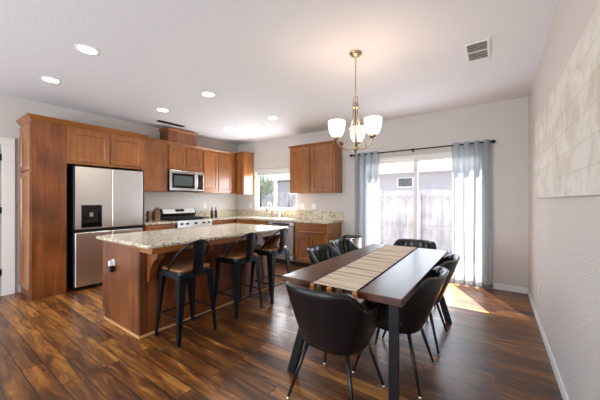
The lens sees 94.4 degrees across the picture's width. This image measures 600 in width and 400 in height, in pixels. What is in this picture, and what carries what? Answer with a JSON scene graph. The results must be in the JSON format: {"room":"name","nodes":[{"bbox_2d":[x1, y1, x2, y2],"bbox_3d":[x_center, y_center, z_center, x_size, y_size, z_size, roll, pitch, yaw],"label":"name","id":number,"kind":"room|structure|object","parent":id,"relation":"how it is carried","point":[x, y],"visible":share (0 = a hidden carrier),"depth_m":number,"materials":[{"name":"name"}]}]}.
{"room":"kitchen dining room","nodes":[
{"label":"kitchen dining room","id":0,"kind":"room"},
{"bbox_2d":[0,94,237,295],"bbox_3d":[-3.982,-0.066,4.019,0.140,2.740,8.260,0,0,35],"label":"wall","id":1,"kind":"structure","parent":0,"point":[12,109],"depth_m":4.68,"materials":[{"name":"grey paint"}]},
{"bbox_2d":[0,154,1,275],"bbox_3d":[-4.282,0.269,3.441,0.034,2.010,0.810,0,0,35],"label":"door","id":2,"kind":"structure","parent":1,"relation":"in","point":[0,154],"depth_m":3.76,"materials":[{"name":"white paint"}]},
{"bbox_2d":[0,137,14,295],"bbox_3d":[-4.285,0.224,3.441,0.030,2.160,1.074,0,0,35],"label":"trim","id":3,"kind":"structure","parent":1,"relation":"attached to","point":[8,144],"depth_m":3.81,"materials":[{"name":"white paint"}]},
{"bbox_2d":[144,212,151,220],"bbox_3d":[-2.967,0.317,5.314,0.020,0.155,0.548,0,0,35],"label":"backsplash","id":4,"kind":"structure","parent":1,"relation":"attached to","point":[150,213],"depth_m":5.38,"materials":[{"name":"stone"}]},
{"bbox_2d":[144,137,168,191],"bbox_3d":[-2.826,-0.646,5.217,0.364,0.980,0.550,0,0,35],"label":"upper cabinet","id":5,"kind":"object","parent":1,"relation":"attached to","point":[155,150],"visible":0.55,"depth_m":5.16,"materials":[{"name":"brown wood"}]},
{"bbox_2d":[168,141,202,171],"bbox_3d":[-2.446,-0.866,5.756,0.364,0.540,0.765,0,0,35],"label":"upper cabinet","id":6,"kind":"object","parent":1,"relation":"attached to","point":[181,156],"visible":0.82,"depth_m":5.62,"materials":[{"name":"brown wood"}]},
{"bbox_2d":[158,127,197,145],"bbox_3d":[-2.486,-1.270,5.717,0.345,0.265,0.690,0,0,35],"label":"chase","id":7,"kind":"object","parent":6,"relation":"on","point":[167,133],"visible":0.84,"depth_m":5.55,"materials":[{"name":"brown wood"}]},
{"bbox_2d":[168,169,202,192],"bbox_3d":[-2.417,-0.376,5.735,0.436,0.431,0.757,0,0,35],"label":"microwave","id":8,"kind":"object","parent":6,"relation":"attached to","point":[178,180],"visible":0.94,"depth_m":5.59,"materials":[{"name":"silver metal"}]},
{"bbox_2d":[193,147,236,193],"bbox_3d":[-1.947,-0.646,6.464,0.364,0.980,0.965,0,0,35],"label":"upper cabinet","id":9,"kind":"object","parent":1,"relation":"attached to","point":[218,166],"visible":0.87,"depth_m":6.33,"materials":[{"name":"brown wood"}]},
{"bbox_2d":[0,0,558,144],"bbox_3d":[-1.526,-1.496,2.287,6.150,0.120,8.260,0,0,35],"label":"ceiling","id":10,"kind":"structure","parent":0,"point":[290,61],"depth_m":2.78,"materials":[{"name":"white paint"}]},
{"bbox_2d":[40,76,61,83],"bbox_3d":[-2.979,-1.433,3.324,0.196,0.006,0.196,0,0,35],"label":"recessed light","id":11,"kind":"object","parent":10,"relation":"in","point":[44,78],"visible":1,"depth_m":3.31,"materials":[{"name":"white paint"}]},
{"bbox_2d":[74,44,99,54],"bbox_3d":[-2.031,-1.433,2.655,0.196,0.006,0.196,0,0,35],"label":"recessed light","id":12,"kind":"object","parent":10,"relation":"in","point":[83,48],"visible":1,"depth_m":2.65,"materials":[{"name":"white paint"}]},
{"bbox_2d":[156,108,168,111],"bbox_3d":[-2.192,-1.433,4.439,0.196,0.006,0.196,0,0,35],"label":"recessed light","id":13,"kind":"object","parent":10,"relation":"in","point":[157,109],"visible":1,"depth_m":4.44,"materials":[{"name":"white paint"}]},
{"bbox_2d":[157,120,184,126],"bbox_3d":[-2.416,-1.430,5.215,0.114,0.012,0.500,0,0,35],"label":"ceiling vent","id":14,"kind":"object","parent":10,"relation":"in","point":[161,121],"visible":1,"depth_m":5.21,"materials":[{"name":"brown"}]},
{"bbox_2d":[201,91,215,96],"bbox_3d":[-1.244,-1.433,3.771,0.196,0.006,0.196,0,0,35],"label":"recessed light","id":15,"kind":"object","parent":10,"relation":"in","point":[204,93],"visible":1,"depth_m":3.77,"materials":[{"name":"white paint"}]},
{"bbox_2d":[267,116,277,119],"bbox_3d":[-0.475,-1.433,4.862,0.196,0.006,0.196,0,0,35],"label":"recessed light","id":16,"kind":"object","parent":10,"relation":"in","point":[269,117],"visible":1,"depth_m":4.83,"materials":[{"name":"white paint"}]},
{"bbox_2d":[328,50,381,153],"bbox_3d":[0.579,-0.944,2.712,0.483,0.985,0.492,0,0,35],"label":"chandelier","id":17,"kind":"object","parent":10,"relation":"hanging from","point":[372,124],"visible":1,"depth_m":2.64,"materials":[{"name":"white glass"}]},
{"bbox_2d":[464,38,490,62],"bbox_3d":[1.708,-1.430,2.674,0.204,0.012,0.400,0,0,35],"label":"ceiling vent","id":18,"kind":"object","parent":10,"relation":"in","point":[477,50],"visible":1,"depth_m":2.67,"materials":[{"name":"white metal"}]},
{"bbox_2d":[0,262,562,399],"bbox_3d":[-1.526,1.364,2.287,6.150,0.120,8.260,0,0,35],"label":"floor","id":19,"kind":"structure","parent":0,"point":[62,346],"depth_m":2.29,"materials":[{"name":"brown wood"}]},
{"bbox_2d":[16,113,67,299],"bbox_3d":[-3.606,0.097,3.882,0.628,2.415,0.410,0,0,35],"label":"pantry cabinet","id":20,"kind":"object","parent":19,"relation":"on","point":[42,139],"visible":1,"depth_m":3.74,"materials":[{"name":"brown wood"}]},
{"bbox_2d":[67,165,142,290],"bbox_3d":[-3.157,0.402,4.477,0.615,1.805,0.930,0,0,35],"label":"refrigerator","id":21,"kind":"object","parent":19,"relation":"on","point":[100,201],"visible":0.78,"depth_m":4.13,"materials":[{"name":"silver metal"}]},
{"bbox_2d":[67,120,148,230],"bbox_3d":[-3.170,0.097,4.501,0.628,2.415,1.100,0,0,35],"label":"tall cabinet","id":22,"kind":"object","parent":19,"relation":"on","point":[88,145],"visible":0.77,"depth_m":4.27,"materials":[{"name":"brown wood"}]},
{"bbox_2d":[144,223,175,230],"bbox_3d":[-2.718,0.868,5.140,0.630,0.872,0.550,0,0,35],"label":"base cabinet","id":23,"kind":"object","parent":19,"relation":"on","point":[172,225],"visible":0.22,"depth_m":4.93,"materials":[{"name":"brown wood"}]},
{"bbox_2d":[144,212,176,224],"bbox_3d":[-2.711,0.335,5.134,0.647,0.191,0.548,0,0,35],"label":"countertop","id":24,"kind":"structure","parent":23,"relation":"on","point":[151,222],"depth_m":5.09,"materials":[{"name":"stone"}]},
{"bbox_2d":[152,207,159,220],"bbox_3d":[-2.781,0.266,5.375,0.120,0.254,0.100,0,0,35],"label":"knife block","id":25,"kind":"object","parent":24,"relation":"on","point":[156,212],"visible":0.99,"depth_m":5.33,"materials":[{"name":"brown wood"}]},
{"bbox_2d":[154,239,216,347],"bbox_3d":[-1.106,0.836,2.730,0.444,0.936,0.424,0,0,35],"label":"bar stool","id":26,"kind":"object","parent":19,"relation":"on","point":[185,272],"visible":1,"depth_m":2.64,"materials":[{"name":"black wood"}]},
{"bbox_2d":[160,208,211,227],"bbox_3d":[-2.300,0.724,5.652,0.702,1.100,0.760,0,0,35],"label":"gas range","id":27,"kind":"object","parent":19,"relation":"on","point":[185,217],"visible":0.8,"depth_m":5.61,"materials":[{"name":"silver metal"}]},
{"bbox_2d":[161,218,211,220],"bbox_3d":[-2.295,0.394,5.649,0.575,0.020,0.760,0,0,35],"label":"cooktop","id":28,"kind":"object","parent":27,"relation":"in","point":[169,219],"depth_m":5.47,"materials":[{"name":"black metal"}]},
{"bbox_2d":[103,231,279,338],"bbox_3d":[-1.222,0.870,3.586,1.110,0.868,1.946,0,0,35],"label":"kitchen island","id":29,"kind":"object","parent":19,"relation":"on","point":[130,292],"visible":0.5,"depth_m":2.89,"materials":[{"name":"brown wood"}]},
{"bbox_2d":[108,259,114,272],"bbox_3d":[-1.982,0.691,2.920,0.085,0.127,0.049,0,0,35],"label":"wall outlet","id":30,"kind":"object","parent":29,"relation":"attached to","point":[111,263],"visible":1,"depth_m":2.90,"materials":[{"name":"white plastic"}]},
{"bbox_2d":[96,223,288,248],"bbox_3d":[-1.222,0.416,3.612,1.180,0.035,2.065,0,0,35],"label":"island countertop","id":31,"kind":"structure","parent":29,"relation":"on","point":[178,236],"depth_m":3.21,"materials":[{"name":"stone"}]},
{"bbox_2d":[212,219,235,224],"bbox_3d":[-1.914,0.868,6.279,0.630,0.872,0.700,0,0,35],"label":"base cabinet","id":32,"kind":"object","parent":19,"relation":"on","point":[228,221],"visible":0.12,"depth_m":6.09,"materials":[{"name":"brown wood"}]},
{"bbox_2d":[195,209,342,223],"bbox_3d":[-0.757,0.332,5.831,3.037,0.196,1.296,0,0,35],"label":"countertop","id":33,"kind":"structure","parent":32,"relation":"on","point":[320,217],"depth_m":6.10,"materials":[{"name":"stone"}]},
{"bbox_2d":[210,207,213,216],"bbox_3d":[-2.010,0.280,6.348,0.068,0.227,0.068,0,0,35],"label":"oil bottle","id":34,"kind":"object","parent":33,"relation":"on","point":[211,211],"visible":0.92,"depth_m":6.33,"materials":[{"name":"brown"}]},
{"bbox_2d":[266,202,273,216],"bbox_3d":[-0.683,0.224,6.387,0.124,0.341,0.197,0,0,35],"label":"kitchen faucet","id":35,"kind":"object","parent":33,"relation":"on","point":[268,202],"visible":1,"depth_m":6.43,"materials":[{"name":"silver metal"}]},
{"bbox_2d":[214,232,262,319],"bbox_3d":[-0.723,0.836,3.299,0.444,0.936,0.424,0,0,35],"label":"bar stool","id":36,"kind":"object","parent":19,"relation":"on","point":[238,258],"visible":0.97,"depth_m":3.18,"materials":[{"name":"grey metal"}]},
{"bbox_2d":[237,219,268,225],"bbox_3d":[-0.901,0.868,6.353,0.970,0.872,0.610,0,0,35],"label":"base cabinet","id":37,"kind":"object","parent":19,"relation":"on","point":[241,221],"visible":0.04,"depth_m":6.07,"materials":[{"name":"brown wood"}]},
{"bbox_2d":[249,228,290,303],"bbox_3d":[-0.380,0.836,3.768,0.444,0.936,0.424,0,0,35],"label":"bar stool","id":38,"kind":"object","parent":19,"relation":"on","point":[271,251],"visible":0.88,"depth_m":3.63,"materials":[{"name":"grey metal"}]},
{"bbox_2d":[269,221,296,265],"bbox_3d":[-0.224,0.870,5.865,0.675,0.868,0.586,0,0,35],"label":"dishwasher","id":39,"kind":"object","parent":19,"relation":"on","point":[290,237],"visible":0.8,"depth_m":5.52,"materials":[{"name":"silver metal"}]},
{"bbox_2d":[295,222,341,266],"bbox_3d":[0.357,0.868,5.466,0.715,0.872,0.610,0,0,35],"label":"base cabinet","id":40,"kind":"object","parent":19,"relation":"on","point":[307,235],"visible":0.61,"depth_m":5.26,"materials":[{"name":"brown wood"}]},
{"bbox_2d":[307,244,340,291],"bbox_3d":[0.402,0.907,2.923,0.638,0.794,0.555,0,0,35],"label":"dining chair","id":41,"kind":"object","parent":19,"relation":"on","point":[318,253],"visible":0.2,"depth_m":3.13,"materials":[{"name":"black leather"}]},
{"bbox_2d":[284,281,384,399],"bbox_3d":[0.220,0.907,1.839,0.555,0.794,0.638,0,0,35],"label":"dining chair","id":42,"kind":"object","parent":19,"relation":"on","point":[338,324],"visible":0.98,"depth_m":1.63,"materials":[{"name":"black leather"}]},
{"bbox_2d":[329,238,358,254],"bbox_3d":[0.696,0.907,3.461,0.638,0.794,0.555,0,0,35],"label":"dining chair","id":43,"kind":"object","parent":19,"relation":"on","point":[342,245],"visible":0.24,"depth_m":3.70,"materials":[{"name":"black leather"}]},
{"bbox_2d":[342,235,361,247],"bbox_3d":[0.940,0.977,5.035,0.349,0.655,0.341,0,0,-12],"label":"trash can","id":44,"kind":"object","parent":19,"relation":"on","point":[356,239],"visible":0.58,"depth_m":4.91,"materials":[{"name":"silver metal"}]},
{"bbox_2d":[282,244,451,399],"bbox_3d":[0.729,0.924,2.496,0.925,0.760,1.800,0,0,35],"label":"dining table","id":45,"kind":"object","parent":19,"relation":"on","point":[396,285],"visible":0.79,"depth_m":1.98,"materials":[{"name":"brown wood"}]},
{"bbox_2d":[309,245,417,299],"bbox_3d":[0.685,0.563,2.487,0.356,0.050,1.848,0,0,33],"label":"table runner","id":46,"kind":"object","parent":45,"relation":"on","point":[357,274],"visible":0.89,"depth_m":2.12,"materials":[{"name":"beige fabric"}]},
{"bbox_2d":[352,266,448,399],"bbox_3d":[0.777,0.907,2.125,0.638,0.794,0.555,0,0,35],"label":"dining chair","id":47,"kind":"object","parent":19,"relation":"on","point":[415,312],"visible":0.56,"depth_m":1.90,"materials":[{"name":"black leather"}]},
{"bbox_2d":[393,239,436,321],"bbox_3d":[1.339,0.907,3.357,0.555,0.794,0.638,0,0,35],"label":"dining chair","id":48,"kind":"object","parent":19,"relation":"on","point":[426,244],"visible":0.2,"depth_m":3.57,"materials":[{"name":"black leather"}]},
{"bbox_2d":[382,253,460,355],"bbox_3d":[1.152,0.907,2.631,0.638,0.794,0.555,0,0,35],"label":"dining chair","id":49,"kind":"object","parent":19,"relation":"on","point":[450,261],"visible":0.28,"depth_m":2.41,"materials":[{"name":"black leather"}]},
{"bbox_2d":[238,97,528,287],"bbox_3d":[0.814,-0.066,5.605,5.870,2.740,0.140,0,0,35],"label":"wall","id":50,"kind":"structure","parent":0,"point":[506,122],"depth_m":4.25,"materials":[{"name":"grey paint"}]},
{"bbox_2d":[236,151,254,194],"bbox_3d":[-1.342,-0.646,6.815,0.289,1.020,0.364,0,0,35],"label":"upper cabinet","id":51,"kind":"object","parent":50,"relation":"attached to","point":[245,160],"visible":1,"depth_m":6.71,"materials":[{"name":"brown wood"}]},
{"bbox_2d":[254,172,296,210],"bbox_3d":[-0.576,-0.251,6.533,1.290,0.995,0.125,0,0,35],"label":"window","id":52,"kind":"structure","parent":50,"relation":"in","point":[275,176],"depth_m":6.58,"materials":[{"name":"white plastic"}]},
{"bbox_2d":[256,167,289,175],"bbox_3d":[-0.588,-0.666,6.515,1.200,0.150,0.042,0,0,35],"label":"roller blind","id":53,"kind":"object","parent":52,"relation":"attached to","point":[286,170],"visible":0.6,"depth_m":6.53,"materials":[{"name":"white fabric"}]},
{"bbox_2d":[288,140,343,193],"bbox_3d":[0.299,-0.628,5.657,1.118,0.985,0.364,0,0,35],"label":"upper cabinet","id":54,"kind":"object","parent":50,"relation":"attached to","point":[315,168],"visible":0.98,"depth_m":5.46,"materials":[{"name":"brown wood"}]},
{"bbox_2d":[350,140,495,156],"bbox_3d":[1.901,-0.844,4.684,2.290,0.065,0.109,0,0,35],"label":"curtain rod","id":55,"kind":"object","parent":50,"relation":"attached to","point":[492,141],"visible":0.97,"depth_m":4.60,"materials":[{"name":"brown metal"}]},
{"bbox_2d":[355,151,379,246],"bbox_3d":[1.221,0.202,5.129,0.499,2.165,0.099,0,0,35],"label":"curtain","id":56,"kind":"object","parent":55,"relation":"hanging from","point":[367,196],"visible":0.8,"depth_m":5.10,"materials":[{"name":"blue fabric"}]},
{"bbox_2d":[452,139,492,288],"bbox_3d":[2.575,0.202,4.173,0.535,2.165,0.099,0,0,35],"label":"curtain","id":57,"kind":"object","parent":55,"relation":"hanging from","point":[472,213],"visible":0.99,"depth_m":4.18,"materials":[{"name":"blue fabric"}]},
{"bbox_2d":[379,152,481,286],"bbox_3d":[1.986,0.269,4.769,2.050,2.078,0.115,0,0,35],"label":"door","id":58,"kind":"structure","parent":50,"relation":"in","point":[446,155],"depth_m":4.74,"materials":[{"name":"white plastic"}]},
{"bbox_2d":[491,283,526,293],"bbox_3d":[2.978,1.262,3.985,0.436,0.085,0.014,0,0,35],"label":"baseboard","id":59,"kind":"structure","parent":50,"relation":"attached to","point":[495,285],"depth_m":3.97,"materials":[{"name":"white paint"}]},
{"bbox_2d":[529,0,599,399],"bbox_3d":[0.930,-0.066,0.556,0.140,2.740,8.260,0,0,35],"label":"wall","id":60,"kind":"structure","parent":0,"point":[564,232],"depth_m":1.81,"materials":[{"name":"grey paint"}]},
{"bbox_2d":[527,288,569,399],"bbox_3d":[0.867,1.262,0.600,0.014,0.085,7.980,0,0,35],"label":"baseboard","id":61,"kind":"structure","parent":60,"relation":"attached to","point":[561,385],"depth_m":2.25,"materials":[{"name":"white paint"}]},
{"bbox_2d":[535,0,599,197],"bbox_3d":[1.827,-0.428,1.966,0.017,0.815,2.600,0,0,35],"label":"wall art","id":62,"kind":"object","parent":60,"relation":"attached to","point":[567,128],"visible":1,"depth_m":1.51,"materials":[{"name":"beige wood"}]},
{"label":"outside","id":63,"kind":"structure","parent":0,"visible":0},
{"bbox_3d":[6.849,1.494,16.657,24.000,0.100,24.880,0,0,35],"label":"patio","id":64,"kind":"object","parent":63,"visible":0},
{"bbox_2d":[259,175,273,206],"bbox_3d":[-1.480,0.247,10.316,1.143,2.398,0.950,0,0,35],"label":"tree","id":65,"kind":"object","parent":64,"relation":"on","point":[266,189],"visible":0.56,"depth_m":10.17,"materials":[{"name":"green plant"}]},
{"bbox_2d":[259,174,289,193],"bbox_3d":[0.614,-0.556,19.266,8.400,4.000,6.000,0,0,35],"label":"neighbor house","id":66,"kind":"structure","parent":64,"relation":"on","point":[283,180],"depth_m":17.33,"materials":[{"name":"grey paint"}]},
{"bbox_2d":[259,189,451,252],"bbox_3d":[1.882,0.564,9.131,16.554,1.760,0.154,0,0,35],"label":"wooden fence","id":67,"kind":"object","parent":64,"relation":"on","point":[434,206],"visible":0.14,"depth_m":8.21,"materials":[{"name":"white wood"}]},
{"bbox_2d":[379,159,451,191],"bbox_3d":[7.846,-0.681,12.864,10.800,4.250,6.130,0,0,35],"label":"neighbor house","id":68,"kind":"structure","parent":64,"relation":"on","point":[432,174],"depth_m":11.71,"materials":[{"name":"grey paint"}]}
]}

